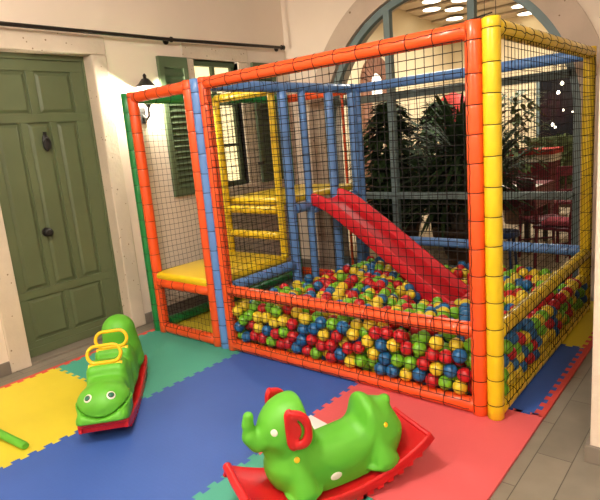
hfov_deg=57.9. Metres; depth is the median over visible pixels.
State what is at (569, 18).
trim
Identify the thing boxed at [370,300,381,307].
ball
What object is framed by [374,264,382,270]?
ball
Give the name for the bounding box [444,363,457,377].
ball
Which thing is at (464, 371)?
ball
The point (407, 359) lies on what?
ball
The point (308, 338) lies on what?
ball
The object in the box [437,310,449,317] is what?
ball
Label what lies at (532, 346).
ball
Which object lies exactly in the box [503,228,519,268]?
stool
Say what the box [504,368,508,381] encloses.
ball
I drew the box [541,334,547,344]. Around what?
ball
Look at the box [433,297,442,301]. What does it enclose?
ball
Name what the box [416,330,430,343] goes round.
ball
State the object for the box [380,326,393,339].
ball
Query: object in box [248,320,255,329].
ball
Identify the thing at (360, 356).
ball
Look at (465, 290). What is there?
ball
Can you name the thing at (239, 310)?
ball
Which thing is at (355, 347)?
ball
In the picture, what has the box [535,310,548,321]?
ball
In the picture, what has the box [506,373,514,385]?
ball
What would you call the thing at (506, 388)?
ball
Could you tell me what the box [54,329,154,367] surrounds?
border strip
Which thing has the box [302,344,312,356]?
ball
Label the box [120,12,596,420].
ball pit playhouse
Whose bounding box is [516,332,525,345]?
ball
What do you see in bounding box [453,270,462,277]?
ball
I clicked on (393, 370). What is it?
ball
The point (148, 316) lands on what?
baseboard
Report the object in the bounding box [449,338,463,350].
ball
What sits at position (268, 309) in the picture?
ball
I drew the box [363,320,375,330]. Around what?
ball
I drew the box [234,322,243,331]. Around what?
ball
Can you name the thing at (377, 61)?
trim
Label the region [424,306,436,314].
ball
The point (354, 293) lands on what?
ball
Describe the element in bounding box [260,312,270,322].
ball
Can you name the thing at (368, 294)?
ball
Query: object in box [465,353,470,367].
ball
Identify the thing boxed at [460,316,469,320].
ball
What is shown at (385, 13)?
window
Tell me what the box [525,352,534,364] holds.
ball
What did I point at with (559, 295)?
ball
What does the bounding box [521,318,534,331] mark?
ball
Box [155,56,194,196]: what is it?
window shutter
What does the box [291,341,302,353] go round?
ball
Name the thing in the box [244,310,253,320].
ball
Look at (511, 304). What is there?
ball
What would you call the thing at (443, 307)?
ball
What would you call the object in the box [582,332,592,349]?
border strip
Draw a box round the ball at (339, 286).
[335,285,345,292]
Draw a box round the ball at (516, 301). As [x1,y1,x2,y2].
[507,299,518,304]
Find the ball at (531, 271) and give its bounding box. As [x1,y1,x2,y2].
[529,269,539,274]
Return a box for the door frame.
[536,82,539,134]
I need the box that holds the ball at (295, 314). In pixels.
[291,307,302,317]
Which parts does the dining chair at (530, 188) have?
leg, backrest, leg, seat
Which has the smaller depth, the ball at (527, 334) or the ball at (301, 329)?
the ball at (527, 334)
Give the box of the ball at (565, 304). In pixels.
[560,302,566,311]
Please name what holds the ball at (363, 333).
on the balls at (461, 264)
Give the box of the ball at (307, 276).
[304,274,313,282]
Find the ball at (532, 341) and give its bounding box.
[531,339,537,351]
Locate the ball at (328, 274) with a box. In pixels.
[325,270,333,276]
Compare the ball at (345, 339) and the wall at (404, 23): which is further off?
the wall at (404, 23)
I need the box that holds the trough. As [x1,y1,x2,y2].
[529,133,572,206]
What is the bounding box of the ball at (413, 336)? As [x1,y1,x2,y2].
[410,334,416,343]
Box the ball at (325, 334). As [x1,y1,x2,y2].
[318,329,329,340]
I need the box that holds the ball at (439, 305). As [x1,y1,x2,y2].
[438,302,449,308]
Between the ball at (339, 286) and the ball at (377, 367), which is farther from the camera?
the ball at (339, 286)
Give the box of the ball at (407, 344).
[400,341,412,354]
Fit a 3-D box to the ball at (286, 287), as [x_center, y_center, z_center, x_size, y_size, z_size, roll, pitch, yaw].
[-0.106,0.332,4.358,0.081,0.082,0.081,-5,12,-3]
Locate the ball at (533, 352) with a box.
[532,349,539,359]
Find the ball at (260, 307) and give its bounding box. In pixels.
[257,303,265,312]
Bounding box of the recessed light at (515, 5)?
[510,4,522,7]
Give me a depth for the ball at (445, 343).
3.04 m
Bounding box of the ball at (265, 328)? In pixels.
[262,325,272,335]
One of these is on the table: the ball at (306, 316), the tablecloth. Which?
the tablecloth
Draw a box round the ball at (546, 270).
[540,268,549,275]
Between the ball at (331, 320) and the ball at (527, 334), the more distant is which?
the ball at (331, 320)
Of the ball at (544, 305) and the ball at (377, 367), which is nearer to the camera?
the ball at (377, 367)
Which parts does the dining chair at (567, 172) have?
leg, seat, backrest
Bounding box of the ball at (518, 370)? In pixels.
[513,365,522,377]
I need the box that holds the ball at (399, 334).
[393,329,406,342]
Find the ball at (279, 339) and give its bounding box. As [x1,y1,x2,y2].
[276,338,284,348]
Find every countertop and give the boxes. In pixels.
[503,146,562,217]
[509,146,562,155]
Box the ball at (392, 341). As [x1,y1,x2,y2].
[386,338,399,351]
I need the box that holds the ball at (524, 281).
[521,280,532,289]
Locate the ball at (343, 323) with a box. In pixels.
[336,321,348,333]
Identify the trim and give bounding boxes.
[0,27,145,372]
[180,43,261,195]
[309,0,599,297]
[360,57,386,205]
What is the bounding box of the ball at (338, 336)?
[331,330,343,341]
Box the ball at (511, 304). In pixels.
[504,303,513,310]
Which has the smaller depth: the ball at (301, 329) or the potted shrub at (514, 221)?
the ball at (301, 329)
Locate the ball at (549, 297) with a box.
[546,294,551,302]
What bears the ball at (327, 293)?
on the balls at (461, 264)
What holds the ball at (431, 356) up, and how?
on the ball at (439, 365)
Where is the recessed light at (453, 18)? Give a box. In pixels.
[445,16,463,20]
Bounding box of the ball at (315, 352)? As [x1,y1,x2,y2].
[310,347,321,358]
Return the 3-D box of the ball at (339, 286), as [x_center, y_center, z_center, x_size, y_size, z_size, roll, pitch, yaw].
[0.314,0.310,4.205,0.081,0.081,0.081,-2,12,14]
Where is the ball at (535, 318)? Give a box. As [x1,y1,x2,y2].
[529,317,539,329]
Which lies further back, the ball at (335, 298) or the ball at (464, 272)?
the ball at (464, 272)
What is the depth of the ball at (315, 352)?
3.58 m
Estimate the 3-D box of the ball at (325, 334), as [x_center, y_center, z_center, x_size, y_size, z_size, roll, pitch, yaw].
[0.155,0.553,3.533,0.081,0.081,0.081,-4,12,6]
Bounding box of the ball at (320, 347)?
[316,339,325,351]
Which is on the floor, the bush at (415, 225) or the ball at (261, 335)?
the bush at (415, 225)
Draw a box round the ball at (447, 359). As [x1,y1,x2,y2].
[438,349,452,363]
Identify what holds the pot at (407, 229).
on the potted ficus at (375, 172)
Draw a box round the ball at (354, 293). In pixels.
[347,291,357,297]
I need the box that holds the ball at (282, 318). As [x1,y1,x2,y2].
[277,315,288,326]
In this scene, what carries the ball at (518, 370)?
in the ball pit playhouse
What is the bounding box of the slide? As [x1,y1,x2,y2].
[311,188,465,303]
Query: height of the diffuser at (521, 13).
0.014 m
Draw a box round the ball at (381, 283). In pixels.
[375,280,384,289]
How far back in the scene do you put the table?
6.35 m
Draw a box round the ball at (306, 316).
[299,313,311,324]
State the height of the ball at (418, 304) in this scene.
0.082 m
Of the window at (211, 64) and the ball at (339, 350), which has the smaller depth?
the ball at (339, 350)
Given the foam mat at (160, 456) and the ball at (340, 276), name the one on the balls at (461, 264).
the ball at (340, 276)
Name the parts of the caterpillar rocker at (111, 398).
handle, handle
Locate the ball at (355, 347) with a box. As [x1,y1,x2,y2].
[352,341,364,353]
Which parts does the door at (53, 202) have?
knob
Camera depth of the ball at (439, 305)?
3.58 m
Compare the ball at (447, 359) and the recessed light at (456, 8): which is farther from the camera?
the recessed light at (456, 8)
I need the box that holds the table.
[525,204,547,252]
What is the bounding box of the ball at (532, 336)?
[529,328,536,339]
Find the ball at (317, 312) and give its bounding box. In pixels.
[312,311,323,321]
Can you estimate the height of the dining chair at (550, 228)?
0.922 m
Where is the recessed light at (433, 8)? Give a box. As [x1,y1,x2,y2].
[422,6,441,11]
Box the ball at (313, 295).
[306,290,315,297]
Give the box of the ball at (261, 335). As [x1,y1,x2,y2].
[258,333,267,343]
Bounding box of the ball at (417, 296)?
[413,292,420,301]
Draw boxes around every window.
[193,60,245,185]
[333,0,580,277]
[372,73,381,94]
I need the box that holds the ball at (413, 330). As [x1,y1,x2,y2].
[410,327,422,334]
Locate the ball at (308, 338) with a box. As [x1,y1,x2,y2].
[306,334,317,345]
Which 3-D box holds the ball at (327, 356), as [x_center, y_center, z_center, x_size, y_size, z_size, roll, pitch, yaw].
[0.207,0.695,3.531,0.081,0.082,0.081,-6,12,-7]
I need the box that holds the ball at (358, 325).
[350,319,362,330]
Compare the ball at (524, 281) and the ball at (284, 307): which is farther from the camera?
the ball at (524, 281)
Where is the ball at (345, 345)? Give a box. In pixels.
[342,342,352,354]
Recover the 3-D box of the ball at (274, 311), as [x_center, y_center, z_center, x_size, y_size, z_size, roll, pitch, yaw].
[-0.165,0.427,3.770,0.081,0.081,0.081,-14,14,-36]
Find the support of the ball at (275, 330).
on the ball at (279, 339)
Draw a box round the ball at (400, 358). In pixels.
[391,353,403,366]
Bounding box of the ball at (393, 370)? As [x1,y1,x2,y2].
[386,364,399,377]
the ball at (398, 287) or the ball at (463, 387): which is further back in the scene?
the ball at (398, 287)
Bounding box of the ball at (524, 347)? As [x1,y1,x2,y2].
[522,345,528,356]
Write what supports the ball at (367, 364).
on the balls at (461, 264)
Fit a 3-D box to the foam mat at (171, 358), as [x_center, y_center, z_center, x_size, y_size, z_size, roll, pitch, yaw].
[-1.096,0.819,4.137,1.081,0.014,1.076,5,15,39]
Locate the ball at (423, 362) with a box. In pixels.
[416,356,430,369]
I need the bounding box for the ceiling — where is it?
[398,0,527,26]
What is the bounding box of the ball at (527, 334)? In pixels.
[520,331,531,344]
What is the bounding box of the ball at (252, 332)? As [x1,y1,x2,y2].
[250,330,259,340]
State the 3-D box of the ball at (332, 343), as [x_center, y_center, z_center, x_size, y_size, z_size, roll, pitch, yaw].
[0.203,0.617,3.510,0.081,0.081,0.080,-10,13,-22]
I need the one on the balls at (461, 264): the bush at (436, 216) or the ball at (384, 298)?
the ball at (384, 298)
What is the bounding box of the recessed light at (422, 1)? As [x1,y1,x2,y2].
[421,0,440,3]
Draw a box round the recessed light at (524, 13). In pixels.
[516,11,530,15]
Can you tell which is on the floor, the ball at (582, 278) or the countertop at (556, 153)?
the countertop at (556, 153)
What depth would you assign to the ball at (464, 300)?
3.62 m
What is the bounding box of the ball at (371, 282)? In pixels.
[368,281,376,289]
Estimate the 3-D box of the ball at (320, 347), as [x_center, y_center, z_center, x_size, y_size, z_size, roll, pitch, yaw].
[0.143,0.627,3.564,0.081,0.081,0.081,-2,12,14]
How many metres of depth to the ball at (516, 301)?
3.63 m
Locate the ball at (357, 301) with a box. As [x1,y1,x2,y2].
[354,298,364,304]
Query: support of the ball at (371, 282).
on the balls at (461, 264)
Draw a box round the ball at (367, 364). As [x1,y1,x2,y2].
[363,358,372,370]
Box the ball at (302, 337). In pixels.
[296,335,306,345]
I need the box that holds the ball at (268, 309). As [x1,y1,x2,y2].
[265,303,274,312]
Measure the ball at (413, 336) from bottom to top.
0.081 m
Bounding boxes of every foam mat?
[0,368,86,468]
[0,402,257,499]
[56,331,240,397]
[141,351,358,452]
[177,298,261,332]
[191,453,372,499]
[259,382,543,499]
[384,344,583,414]
[561,301,593,347]
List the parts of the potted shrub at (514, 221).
stem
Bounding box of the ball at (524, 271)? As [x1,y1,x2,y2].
[519,268,528,277]
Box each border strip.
[0,367,54,388]
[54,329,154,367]
[534,348,589,418]
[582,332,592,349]
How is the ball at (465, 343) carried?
on the ball at (469, 354)
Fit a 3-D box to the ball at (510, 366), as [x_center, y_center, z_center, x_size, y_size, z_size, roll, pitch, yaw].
[1.125,0.641,2.955,0.080,0.081,0.082,-8,12,-14]
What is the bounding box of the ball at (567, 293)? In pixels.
[561,290,569,300]
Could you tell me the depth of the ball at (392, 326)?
3.34 m
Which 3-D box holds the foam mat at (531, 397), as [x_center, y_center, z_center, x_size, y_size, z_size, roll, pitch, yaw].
[1.177,0.738,3.580,1.056,0.014,1.056,5,15,39]
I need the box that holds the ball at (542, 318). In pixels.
[532,314,544,325]
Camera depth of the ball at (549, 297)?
3.64 m
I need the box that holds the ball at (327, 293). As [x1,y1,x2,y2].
[321,292,331,299]
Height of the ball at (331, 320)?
0.081 m
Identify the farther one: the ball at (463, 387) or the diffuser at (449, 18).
the diffuser at (449, 18)
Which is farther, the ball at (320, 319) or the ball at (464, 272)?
the ball at (464, 272)
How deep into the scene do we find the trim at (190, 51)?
5.64 m
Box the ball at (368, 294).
[363,290,373,299]
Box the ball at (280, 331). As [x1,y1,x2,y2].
[278,326,287,337]
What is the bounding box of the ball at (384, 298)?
[378,294,387,304]
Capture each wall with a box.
[0,0,301,363]
[280,0,599,261]
[341,0,453,231]
[453,0,566,149]
[590,85,599,446]
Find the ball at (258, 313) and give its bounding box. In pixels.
[253,311,260,322]
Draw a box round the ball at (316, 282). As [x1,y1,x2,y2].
[313,281,322,290]
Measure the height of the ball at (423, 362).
0.082 m
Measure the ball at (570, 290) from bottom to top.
0.082 m
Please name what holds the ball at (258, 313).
on the ball at (259, 325)
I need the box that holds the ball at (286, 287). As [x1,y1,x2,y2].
[282,286,291,292]
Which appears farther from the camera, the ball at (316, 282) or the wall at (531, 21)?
the wall at (531, 21)
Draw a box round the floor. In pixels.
[0,207,599,499]
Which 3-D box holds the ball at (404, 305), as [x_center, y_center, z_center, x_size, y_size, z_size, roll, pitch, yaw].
[0.732,0.402,3.713,0.081,0.082,0.081,-2,12,13]
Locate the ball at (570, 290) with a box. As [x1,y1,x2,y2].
[563,287,572,296]
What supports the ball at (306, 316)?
on the ball at (301, 329)
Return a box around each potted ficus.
[348,101,433,235]
[413,99,459,237]
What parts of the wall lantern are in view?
lamp shade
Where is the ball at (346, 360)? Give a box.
[344,355,355,367]
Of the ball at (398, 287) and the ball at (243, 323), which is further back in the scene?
the ball at (398, 287)
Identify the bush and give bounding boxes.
[366,153,431,236]
[414,157,457,254]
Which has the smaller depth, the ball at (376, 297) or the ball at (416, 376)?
the ball at (416, 376)
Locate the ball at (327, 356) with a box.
[325,351,336,362]
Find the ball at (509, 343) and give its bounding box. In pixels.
[504,339,512,353]
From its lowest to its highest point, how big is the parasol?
2.050 m
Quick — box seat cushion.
[541,217,568,225]
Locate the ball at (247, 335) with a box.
[241,331,250,341]
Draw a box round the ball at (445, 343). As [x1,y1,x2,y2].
[438,342,450,352]
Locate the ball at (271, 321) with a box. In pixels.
[269,317,278,327]
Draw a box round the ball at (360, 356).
[354,354,366,367]
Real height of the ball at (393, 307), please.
0.082 m
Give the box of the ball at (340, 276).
[336,272,345,281]
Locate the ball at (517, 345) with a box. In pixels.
[513,342,521,354]
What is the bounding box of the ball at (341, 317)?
[337,315,349,322]
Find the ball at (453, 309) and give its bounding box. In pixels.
[449,307,459,318]
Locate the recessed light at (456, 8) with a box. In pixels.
[444,6,463,11]
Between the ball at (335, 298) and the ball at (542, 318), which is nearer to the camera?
the ball at (542, 318)
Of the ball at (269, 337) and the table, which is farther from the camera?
the table
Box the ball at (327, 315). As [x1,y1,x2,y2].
[322,312,330,319]
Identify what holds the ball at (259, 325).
on the ball at (261, 335)
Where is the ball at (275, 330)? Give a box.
[270,328,279,338]
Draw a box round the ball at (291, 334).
[287,330,298,341]
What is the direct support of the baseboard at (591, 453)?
attached to the wall at (595, 393)
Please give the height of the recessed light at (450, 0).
0.020 m
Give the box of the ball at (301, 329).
[297,324,308,334]
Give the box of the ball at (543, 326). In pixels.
[537,325,546,335]
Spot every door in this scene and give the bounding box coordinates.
[0,52,123,365]
[540,78,573,136]
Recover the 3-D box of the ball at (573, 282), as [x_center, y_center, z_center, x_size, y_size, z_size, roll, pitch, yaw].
[2.001,0.260,3.977,0.081,0.081,0.081,-11,13,-26]
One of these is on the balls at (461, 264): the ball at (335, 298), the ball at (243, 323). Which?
the ball at (335, 298)
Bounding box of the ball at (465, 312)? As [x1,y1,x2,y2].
[459,310,469,317]
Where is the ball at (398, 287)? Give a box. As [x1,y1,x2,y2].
[395,286,405,295]
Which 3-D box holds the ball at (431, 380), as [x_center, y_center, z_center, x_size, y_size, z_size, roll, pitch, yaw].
[0.751,0.740,3.079,0.081,0.081,0.082,-4,12,4]
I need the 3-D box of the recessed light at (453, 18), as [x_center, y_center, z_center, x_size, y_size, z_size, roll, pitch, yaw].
[2.886,-4.324,10.122,0.340,0.020,0.340,5,15,39]
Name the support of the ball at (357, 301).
on the balls at (461, 264)
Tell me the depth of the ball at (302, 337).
3.64 m
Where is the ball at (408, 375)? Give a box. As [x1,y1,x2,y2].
[400,368,411,380]
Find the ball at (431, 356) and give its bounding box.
[425,348,438,361]
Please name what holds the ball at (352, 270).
on the balls at (461, 264)
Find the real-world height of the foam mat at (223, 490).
0.014 m
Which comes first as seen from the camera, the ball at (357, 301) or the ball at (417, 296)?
the ball at (357, 301)
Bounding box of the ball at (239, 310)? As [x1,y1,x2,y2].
[232,305,242,315]
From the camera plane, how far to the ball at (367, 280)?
4.41 m
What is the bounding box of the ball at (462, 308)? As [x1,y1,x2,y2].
[459,307,469,313]
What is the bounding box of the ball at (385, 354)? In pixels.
[378,351,391,364]
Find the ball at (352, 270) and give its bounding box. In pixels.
[349,267,357,273]
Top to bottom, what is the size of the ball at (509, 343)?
0.082 m
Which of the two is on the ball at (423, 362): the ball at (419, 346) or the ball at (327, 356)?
the ball at (419, 346)
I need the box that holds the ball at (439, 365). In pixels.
[429,362,442,375]
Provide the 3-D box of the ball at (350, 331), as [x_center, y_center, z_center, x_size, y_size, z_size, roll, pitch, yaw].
[0.330,0.526,3.377,0.082,0.082,0.081,-9,12,-17]
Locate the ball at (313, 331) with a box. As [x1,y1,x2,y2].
[308,323,319,334]
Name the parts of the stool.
seat, leg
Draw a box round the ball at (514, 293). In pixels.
[504,290,515,297]
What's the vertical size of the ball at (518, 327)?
0.082 m
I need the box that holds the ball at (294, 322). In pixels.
[286,318,297,329]
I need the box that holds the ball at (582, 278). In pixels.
[575,275,586,284]
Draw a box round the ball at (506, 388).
[504,382,508,395]
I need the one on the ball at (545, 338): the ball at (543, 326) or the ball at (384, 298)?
the ball at (543, 326)
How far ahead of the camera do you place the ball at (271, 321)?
3.77 m
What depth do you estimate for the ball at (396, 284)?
4.45 m
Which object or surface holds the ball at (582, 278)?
on the balls at (461, 264)
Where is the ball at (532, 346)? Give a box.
[525,343,533,353]
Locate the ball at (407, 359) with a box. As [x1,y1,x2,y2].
[403,356,416,369]
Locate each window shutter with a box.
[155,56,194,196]
[250,62,283,181]
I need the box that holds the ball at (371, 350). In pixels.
[367,347,379,359]
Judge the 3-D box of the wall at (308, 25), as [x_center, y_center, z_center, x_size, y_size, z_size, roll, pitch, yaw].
[1.540,-1.319,5.197,4.018,3.315,0.300,5,15,39]
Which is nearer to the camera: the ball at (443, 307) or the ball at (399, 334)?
the ball at (399, 334)
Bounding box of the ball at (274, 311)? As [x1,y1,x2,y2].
[270,305,281,316]
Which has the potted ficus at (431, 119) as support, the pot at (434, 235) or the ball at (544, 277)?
the pot at (434, 235)
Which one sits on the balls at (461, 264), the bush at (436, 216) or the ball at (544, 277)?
the ball at (544, 277)
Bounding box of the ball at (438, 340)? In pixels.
[429,335,443,349]
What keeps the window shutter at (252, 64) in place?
attached to the wall at (236, 21)
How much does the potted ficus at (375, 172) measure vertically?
1.900 m
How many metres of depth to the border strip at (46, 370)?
3.94 m
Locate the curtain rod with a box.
[0,21,284,51]
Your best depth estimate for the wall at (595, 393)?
2.34 m
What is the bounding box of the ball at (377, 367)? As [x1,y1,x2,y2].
[374,362,386,374]
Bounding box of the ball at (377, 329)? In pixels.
[368,326,380,339]
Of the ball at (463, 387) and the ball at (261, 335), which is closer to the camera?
the ball at (463, 387)
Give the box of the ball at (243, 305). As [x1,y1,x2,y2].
[240,300,249,310]
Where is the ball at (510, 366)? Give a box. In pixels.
[505,361,513,373]
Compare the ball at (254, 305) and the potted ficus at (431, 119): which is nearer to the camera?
the ball at (254, 305)
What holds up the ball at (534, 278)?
on the balls at (461, 264)
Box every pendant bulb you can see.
[552,51,553,125]
[563,64,563,110]
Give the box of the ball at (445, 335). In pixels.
[443,333,456,341]
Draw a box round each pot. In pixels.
[402,223,409,235]
[409,220,422,236]
[431,221,441,237]
[444,227,468,264]
[503,210,523,224]
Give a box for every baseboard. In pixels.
[0,361,11,377]
[145,259,302,323]
[302,258,319,267]
[584,444,599,465]
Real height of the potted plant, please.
1.973 m
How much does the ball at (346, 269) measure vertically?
0.081 m
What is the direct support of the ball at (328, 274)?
on the balls at (461, 264)
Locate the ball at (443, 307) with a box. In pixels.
[437,306,449,314]
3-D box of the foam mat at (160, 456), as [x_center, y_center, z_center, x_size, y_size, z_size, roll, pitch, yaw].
[-0.950,1.107,2.683,1.081,0.014,1.081,5,15,39]
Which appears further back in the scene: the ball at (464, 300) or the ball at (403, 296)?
the ball at (403, 296)
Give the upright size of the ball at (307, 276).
0.082 m
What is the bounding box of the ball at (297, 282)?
[292,280,301,287]
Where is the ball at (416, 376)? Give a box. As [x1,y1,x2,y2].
[412,367,425,380]
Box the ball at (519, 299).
[515,292,526,301]
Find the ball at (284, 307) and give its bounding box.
[282,306,292,314]
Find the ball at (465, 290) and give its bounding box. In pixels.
[463,285,469,293]
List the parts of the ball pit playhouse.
post, post, rail, rail, rail, post, rail, post, post, ladder post, rail, ladder rail, rail, ladder post, rail, post, post, rail, post, rail, rail, rail, rail, post, rail, rail, post, post, rail, post, post, rail, rail, rail, rail, post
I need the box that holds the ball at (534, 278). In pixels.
[531,275,539,280]
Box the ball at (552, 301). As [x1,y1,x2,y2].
[548,299,560,310]
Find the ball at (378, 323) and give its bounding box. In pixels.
[376,322,387,328]
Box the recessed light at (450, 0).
[450,0,466,1]
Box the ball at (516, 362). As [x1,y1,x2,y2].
[509,358,518,370]
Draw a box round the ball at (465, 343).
[464,338,470,352]
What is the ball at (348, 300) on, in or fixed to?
on the balls at (461, 264)
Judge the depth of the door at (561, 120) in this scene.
10.19 m
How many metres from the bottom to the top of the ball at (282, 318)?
0.081 m
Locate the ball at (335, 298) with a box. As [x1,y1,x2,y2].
[332,291,342,300]
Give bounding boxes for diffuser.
[447,17,462,20]
[518,12,530,15]
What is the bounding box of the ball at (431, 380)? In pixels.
[425,373,438,387]
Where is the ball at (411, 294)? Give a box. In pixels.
[405,289,415,298]
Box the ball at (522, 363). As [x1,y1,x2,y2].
[519,361,526,371]
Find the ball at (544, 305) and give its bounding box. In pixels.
[540,305,552,316]
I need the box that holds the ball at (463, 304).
[459,302,469,308]
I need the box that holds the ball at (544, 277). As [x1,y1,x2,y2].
[539,274,547,280]
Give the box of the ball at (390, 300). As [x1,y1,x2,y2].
[385,298,395,305]
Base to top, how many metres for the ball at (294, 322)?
0.082 m
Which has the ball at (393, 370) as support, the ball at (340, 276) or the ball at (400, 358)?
the ball at (400, 358)
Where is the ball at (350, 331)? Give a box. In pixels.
[346,328,358,340]
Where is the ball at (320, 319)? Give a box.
[315,316,326,328]
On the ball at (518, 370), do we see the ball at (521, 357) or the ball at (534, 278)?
the ball at (521, 357)
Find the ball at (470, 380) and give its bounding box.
[467,380,471,393]
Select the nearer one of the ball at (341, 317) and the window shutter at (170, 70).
the ball at (341, 317)
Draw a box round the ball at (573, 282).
[567,280,577,289]
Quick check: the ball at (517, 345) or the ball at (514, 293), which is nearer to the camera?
the ball at (517, 345)
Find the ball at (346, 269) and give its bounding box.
[342,265,350,273]
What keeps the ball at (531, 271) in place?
on the balls at (461, 264)
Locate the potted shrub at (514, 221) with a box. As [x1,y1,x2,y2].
[502,88,555,224]
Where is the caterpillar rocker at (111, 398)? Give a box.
[75,314,147,434]
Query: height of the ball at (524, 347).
0.081 m
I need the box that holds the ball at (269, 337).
[266,336,276,346]
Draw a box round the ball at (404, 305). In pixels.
[402,303,412,309]
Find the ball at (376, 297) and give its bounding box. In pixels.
[373,296,382,304]
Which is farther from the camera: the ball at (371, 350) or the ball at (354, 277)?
the ball at (354, 277)
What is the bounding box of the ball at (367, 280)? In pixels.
[364,277,372,285]
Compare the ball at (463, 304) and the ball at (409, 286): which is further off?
the ball at (409, 286)
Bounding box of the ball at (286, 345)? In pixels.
[282,338,293,348]
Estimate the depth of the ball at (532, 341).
3.24 m
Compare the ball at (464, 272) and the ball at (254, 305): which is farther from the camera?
the ball at (464, 272)
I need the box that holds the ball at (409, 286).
[404,283,413,290]
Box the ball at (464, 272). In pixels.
[462,269,468,277]
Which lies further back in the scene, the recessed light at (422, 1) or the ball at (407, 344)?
the recessed light at (422, 1)
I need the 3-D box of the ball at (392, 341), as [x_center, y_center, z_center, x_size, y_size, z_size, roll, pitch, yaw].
[0.551,0.562,3.199,0.081,0.081,0.081,5,15,39]
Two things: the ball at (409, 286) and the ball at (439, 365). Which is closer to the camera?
the ball at (439, 365)
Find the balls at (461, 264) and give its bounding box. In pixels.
[238,256,587,394]
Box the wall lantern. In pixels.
[134,73,157,123]
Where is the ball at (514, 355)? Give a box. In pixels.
[506,347,516,359]
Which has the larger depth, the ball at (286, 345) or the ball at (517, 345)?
the ball at (286, 345)
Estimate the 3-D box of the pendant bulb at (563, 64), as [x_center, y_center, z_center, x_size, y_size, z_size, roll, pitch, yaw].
[4.385,-3.281,9.006,0.037,1.896,0.037,5,15,39]
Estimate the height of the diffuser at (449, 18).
0.014 m
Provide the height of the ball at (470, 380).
0.081 m
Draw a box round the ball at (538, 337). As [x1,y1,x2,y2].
[534,335,541,346]
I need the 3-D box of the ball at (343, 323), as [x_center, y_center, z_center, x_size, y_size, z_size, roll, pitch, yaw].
[0.269,0.487,3.418,0.082,0.082,0.080,-6,12,-4]
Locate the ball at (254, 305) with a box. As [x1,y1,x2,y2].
[249,301,258,311]
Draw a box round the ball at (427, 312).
[424,311,435,315]
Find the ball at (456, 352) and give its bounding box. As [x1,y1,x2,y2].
[452,348,467,363]
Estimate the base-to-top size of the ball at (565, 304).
0.082 m
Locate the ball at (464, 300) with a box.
[460,299,469,304]
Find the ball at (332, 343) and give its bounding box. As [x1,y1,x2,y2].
[325,339,337,351]
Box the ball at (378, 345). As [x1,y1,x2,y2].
[375,338,386,351]
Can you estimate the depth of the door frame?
10.37 m
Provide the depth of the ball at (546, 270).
4.32 m
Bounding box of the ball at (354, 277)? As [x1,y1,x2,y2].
[349,275,358,284]
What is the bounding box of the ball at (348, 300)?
[342,298,353,303]
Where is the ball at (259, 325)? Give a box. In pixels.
[253,322,263,332]
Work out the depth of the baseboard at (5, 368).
4.04 m
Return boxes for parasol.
[441,92,464,121]
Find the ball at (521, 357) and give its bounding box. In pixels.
[516,351,524,363]
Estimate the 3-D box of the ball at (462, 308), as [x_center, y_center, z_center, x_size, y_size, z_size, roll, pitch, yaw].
[1.065,0.403,3.486,0.082,0.082,0.080,-11,13,-29]
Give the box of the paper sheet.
[309,415,326,428]
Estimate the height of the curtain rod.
0.102 m
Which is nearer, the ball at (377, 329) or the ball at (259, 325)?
the ball at (377, 329)
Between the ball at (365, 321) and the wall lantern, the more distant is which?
the wall lantern
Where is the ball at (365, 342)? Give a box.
[362,334,373,347]
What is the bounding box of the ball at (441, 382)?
[438,375,451,389]
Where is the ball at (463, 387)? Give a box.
[453,380,467,394]
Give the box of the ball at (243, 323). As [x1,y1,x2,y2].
[238,315,247,325]
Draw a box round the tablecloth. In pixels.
[503,180,554,210]
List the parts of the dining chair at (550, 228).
leg, seat, leg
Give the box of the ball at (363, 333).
[359,327,367,336]
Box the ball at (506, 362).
[504,354,508,367]
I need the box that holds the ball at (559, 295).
[554,292,566,303]
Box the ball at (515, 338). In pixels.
[504,331,518,344]
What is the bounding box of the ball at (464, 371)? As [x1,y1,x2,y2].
[457,367,471,382]
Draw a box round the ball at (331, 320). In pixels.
[326,318,337,329]
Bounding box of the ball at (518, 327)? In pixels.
[512,322,521,331]
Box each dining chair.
[516,177,567,256]
[534,200,571,268]
[553,166,572,214]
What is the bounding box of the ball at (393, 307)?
[391,304,402,310]
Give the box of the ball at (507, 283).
[504,283,514,290]
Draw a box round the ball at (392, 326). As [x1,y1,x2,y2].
[389,324,399,329]
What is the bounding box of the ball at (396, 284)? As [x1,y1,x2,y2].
[393,280,402,288]
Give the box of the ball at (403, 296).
[401,295,411,302]
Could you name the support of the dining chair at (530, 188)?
on the floor
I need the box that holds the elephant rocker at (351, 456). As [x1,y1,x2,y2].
[223,387,434,499]
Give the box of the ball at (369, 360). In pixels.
[367,359,378,367]
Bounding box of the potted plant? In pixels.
[386,91,551,264]
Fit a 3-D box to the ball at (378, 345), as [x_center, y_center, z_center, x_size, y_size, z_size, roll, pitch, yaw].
[0.489,0.571,3.254,0.081,0.082,0.081,1,13,27]
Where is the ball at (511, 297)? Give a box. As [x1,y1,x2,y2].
[504,295,514,302]
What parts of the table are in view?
leg, leg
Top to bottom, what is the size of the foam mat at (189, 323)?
0.014 m
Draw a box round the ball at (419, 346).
[412,341,426,355]
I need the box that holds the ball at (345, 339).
[338,336,350,347]
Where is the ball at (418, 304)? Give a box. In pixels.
[415,303,426,308]
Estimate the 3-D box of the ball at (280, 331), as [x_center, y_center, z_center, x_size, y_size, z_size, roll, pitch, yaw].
[-0.111,0.570,3.764,0.080,0.081,0.082,-11,13,-26]
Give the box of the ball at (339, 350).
[334,348,346,359]
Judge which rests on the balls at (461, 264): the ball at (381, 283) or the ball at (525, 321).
the ball at (381, 283)
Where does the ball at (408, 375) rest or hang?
in the ball pit playhouse
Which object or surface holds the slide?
attached to the ball pit playhouse
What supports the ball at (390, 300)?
on the balls at (461, 264)
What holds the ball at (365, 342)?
on the ball at (371, 350)

